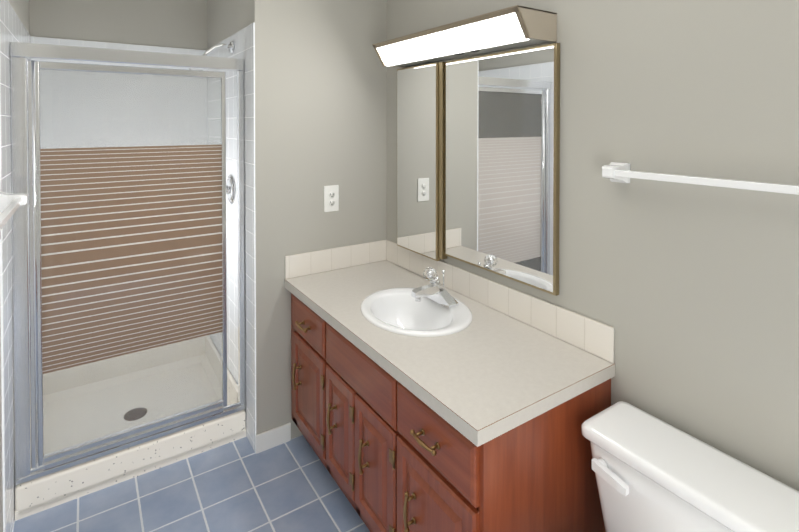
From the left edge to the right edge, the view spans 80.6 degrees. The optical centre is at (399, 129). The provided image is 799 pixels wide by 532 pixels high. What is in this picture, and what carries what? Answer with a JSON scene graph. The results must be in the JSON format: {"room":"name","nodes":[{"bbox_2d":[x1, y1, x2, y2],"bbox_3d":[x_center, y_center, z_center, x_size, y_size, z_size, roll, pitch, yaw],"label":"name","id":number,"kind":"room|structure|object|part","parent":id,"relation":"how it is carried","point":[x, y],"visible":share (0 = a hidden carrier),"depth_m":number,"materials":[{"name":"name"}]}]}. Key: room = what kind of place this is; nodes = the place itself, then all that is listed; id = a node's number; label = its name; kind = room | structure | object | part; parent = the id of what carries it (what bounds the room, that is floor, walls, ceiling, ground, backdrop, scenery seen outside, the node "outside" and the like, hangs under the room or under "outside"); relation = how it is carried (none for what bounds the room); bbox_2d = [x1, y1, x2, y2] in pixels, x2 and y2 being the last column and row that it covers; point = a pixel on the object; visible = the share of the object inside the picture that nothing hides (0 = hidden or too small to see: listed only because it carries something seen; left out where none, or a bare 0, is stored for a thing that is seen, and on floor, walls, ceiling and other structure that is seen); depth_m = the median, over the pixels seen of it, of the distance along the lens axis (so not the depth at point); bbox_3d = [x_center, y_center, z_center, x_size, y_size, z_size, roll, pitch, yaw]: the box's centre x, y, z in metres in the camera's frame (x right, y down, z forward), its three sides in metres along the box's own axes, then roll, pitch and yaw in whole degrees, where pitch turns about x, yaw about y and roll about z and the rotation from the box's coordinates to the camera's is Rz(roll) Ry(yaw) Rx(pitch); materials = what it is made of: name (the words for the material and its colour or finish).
{"room":"bathroom","nodes":[
{"label":"bathroom","id":0,"kind":"room"},
{"bbox_2d":[0,0,28,531],"bbox_3d":[-0.986,0.289,0.951,0.100,2.440,3.850,-1,1,-34],"label":"wall","id":1,"kind":"structure","parent":0,"point":[20,8],"depth_m":1.60,"materials":[{"name":"grey paint"}]},
{"bbox_2d":[0,192,27,238],"bbox_3d":[-1.115,0.242,1.309,0.079,0.060,0.664,-1,1,-34],"label":"towel rail","id":2,"kind":"object","parent":1,"relation":"attached to","point":[10,204],"visible":1,"depth_m":1.52,"materials":[{"name":"white ceramic"}]},
{"bbox_2d":[0,0,30,531],"bbox_3d":[-1.651,0.504,2.049,0.006,1.980,1.090,-1,1,-34],"label":"tiled wall","id":3,"kind":"structure","parent":1,"relation":"attached to","point":[12,28],"depth_m":1.69,"materials":[{"name":"white tile"}]},
{"bbox_2d":[29,0,207,49],"bbox_3d":[-1.613,0.264,2.786,0.890,2.440,0.100,-1,1,-34],"label":"wall","id":4,"kind":"structure","parent":0,"point":[173,23],"depth_m":2.73,"materials":[{"name":"grey paint"}]},
{"bbox_2d":[31,36,206,148],"bbox_3d":[-1.583,0.495,2.745,0.878,1.980,0.006,-1,1,-34],"label":"tiled wall","id":5,"kind":"structure","parent":4,"relation":"attached to","point":[79,43],"depth_m":2.71,"materials":[{"name":"white tile"}]},
{"bbox_2d":[12,435,369,531],"bbox_3d":[-0.250,1.553,1.398,1.800,0.100,3.950,-1,1,-34],"label":"floor","id":6,"kind":"structure","parent":0,"point":[240,485],"depth_m":1.90,"materials":[{"name":"blue tile"}]},
{"bbox_2d":[15,335,245,520],"bbox_3d":[-1.344,1.397,2.397,0.874,0.185,0.855,-1,1,-34],"label":"shower pan","id":7,"kind":"object","parent":6,"relation":"on","point":[37,495],"visible":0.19,"depth_m":2.28,"materials":[{"name":"beige stone"}]},
{"bbox_2d":[10,42,244,484],"bbox_3d":[-1.125,0.516,2.057,0.874,1.703,0.055,-1,1,-34],"label":"shower door frame","id":8,"kind":"object","parent":7,"relation":"on","point":[120,251],"visible":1,"depth_m":2.00,"materials":[{"name":"silver metal"}]},
{"bbox_3d":[-1.132,0.529,2.054,0.687,1.544,0.004,-1,1,-34],"label":"shower door glass","id":9,"kind":"part","parent":8,"relation":"part of","materials":[{"name":"clear glass"}]},
{"bbox_2d":[286,288,610,531],"bbox_3d":[0.045,1.127,1.849,0.597,0.740,1.313,-1,1,-34],"label":"bathroom vanity","id":10,"kind":"object","parent":6,"relation":"on","point":[401,463],"depth_m":1.40,"materials":[{"name":"brown wood"}]},
{"bbox_2d":[285,260,614,447],"bbox_3d":[0.059,0.738,1.846,0.572,0.038,1.326,-1,1,-34],"label":"countertop","id":11,"kind":"structure","parent":10,"relation":"on","point":[489,371],"depth_m":1.56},
{"bbox_2d":[361,288,471,336],"bbox_3d":[0.062,0.778,1.866,0.410,0.146,0.490,-1,1,-34],"label":"sink","id":12,"kind":"object","parent":11,"relation":"in","point":[392,312],"depth_m":1.93,"materials":[{"name":"white ceramic"}]},
{"bbox_2d":[412,267,458,307],"bbox_3d":[0.123,0.633,1.916,0.160,0.142,0.184,-1,1,-34],"label":"faucet","id":13,"kind":"object","parent":11,"relation":"on","point":[435,292],"depth_m":1.90,"materials":[{"name":"silver metal"}]},
{"bbox_2d":[581,401,798,531],"bbox_3d":[0.526,1.158,0.990,0.689,0.702,0.548,-1,1,-34],"label":"toilet","id":14,"kind":"object","parent":6,"relation":"on","point":[653,474],"visible":1,"depth_m":1.14,"materials":[{"name":"white ceramic"}]},
{"bbox_2d":[207,0,246,48],"bbox_3d":[-0.957,0.266,2.694,0.100,2.440,0.980,-1,1,-34],"label":"wall","id":15,"kind":"structure","parent":0,"point":[226,19],"depth_m":2.62,"materials":[{"name":"grey paint"}]},
{"bbox_2d":[207,22,255,452],"bbox_3d":[-0.940,0.497,2.576,0.006,1.980,1.000,-1,1,-34],"label":"tiled wall","id":16,"kind":"structure","parent":15,"relation":"attached to","point":[243,39],"depth_m":2.29,"materials":[{"name":"white tile"}]},
{"bbox_2d":[189,41,234,69],"bbox_3d":[-0.956,-0.366,2.386,0.217,0.186,0.068,-1,1,-34],"label":"shower head","id":17,"kind":"object","parent":16,"relation":"attached to","point":[230,46],"visible":0.56,"depth_m":2.40},
{"bbox_2d":[226,175,234,204],"bbox_3d":[-0.919,0.319,2.467,0.076,0.156,0.156,-1,1,-34],"label":"shower valve","id":18,"kind":"object","parent":16,"relation":"attached to","point":[230,189],"visible":0.58,"depth_m":2.45,"materials":[{"name":"silver metal"}]},
{"bbox_2d":[247,0,386,438],"bbox_3d":[-0.357,0.269,2.433,0.810,2.440,0.120,-1,1,-34],"label":"wall","id":19,"kind":"structure","parent":0,"point":[320,96],"depth_m":2.29,"materials":[{"name":"grey paint"}]},
{"bbox_2d":[256,423,290,453],"bbox_3d":[0.027,1.466,0.980,1.599,0.085,2.749,-1,1,-34],"label":"baseboard","id":20,"kind":"structure","parent":19,"relation":"attached to","point":[273,437],"depth_m":2.21,"materials":[{"name":"white"}]},
{"bbox_2d":[324,185,338,211],"bbox_3d":[-0.342,0.348,2.366,0.080,0.132,0.009,-1,1,-34],"label":"electrical outlet plate","id":21,"kind":"object","parent":19,"relation":"attached to","point":[331,198],"visible":1,"depth_m":2.36,"materials":[{"name":"white plastic"}]},
{"bbox_2d":[387,0,798,490],"bbox_3d":[0.734,0.283,1.436,0.100,2.440,2.750,-1,1,-34],"label":"wall","id":22,"kind":"structure","parent":0,"point":[689,293],"depth_m":1.28,"materials":[{"name":"grey paint"}]},
{"bbox_2d":[285,240,613,362],"bbox_3d":[0.059,0.662,1.847,0.570,0.110,1.324,-1,1,-34],"label":"backsplash","id":23,"kind":"structure","parent":22,"relation":"attached to","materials":[{"name":"tile"}]},
{"bbox_2d":[372,5,556,67],"bbox_3d":[0.206,-0.354,1.949,0.199,0.102,0.917,-1,1,-34],"label":"light fixture","id":24,"kind":"object","parent":22,"relation":"attached to","point":[515,26],"visible":0.98,"depth_m":1.75,"materials":[{"name":"grey plastic"}]},
{"bbox_2d":[397,43,559,295],"bbox_3d":[0.267,0.149,2.006,0.041,0.898,0.960,-1,1,-34],"label":"mirror","id":25,"kind":"object","parent":22,"relation":"attached to","point":[478,161],"visible":1,"depth_m":1.89,"materials":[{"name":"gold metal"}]},
{"bbox_2d":[602,162,798,194],"bbox_3d":[0.811,0.134,1.155,0.079,0.060,0.664,-1,1,-34],"label":"towel rail","id":26,"kind":"object","parent":22,"relation":"attached to","point":[620,172],"visible":0.98,"depth_m":1.21,"materials":[{"name":"white ceramic"}]}
]}

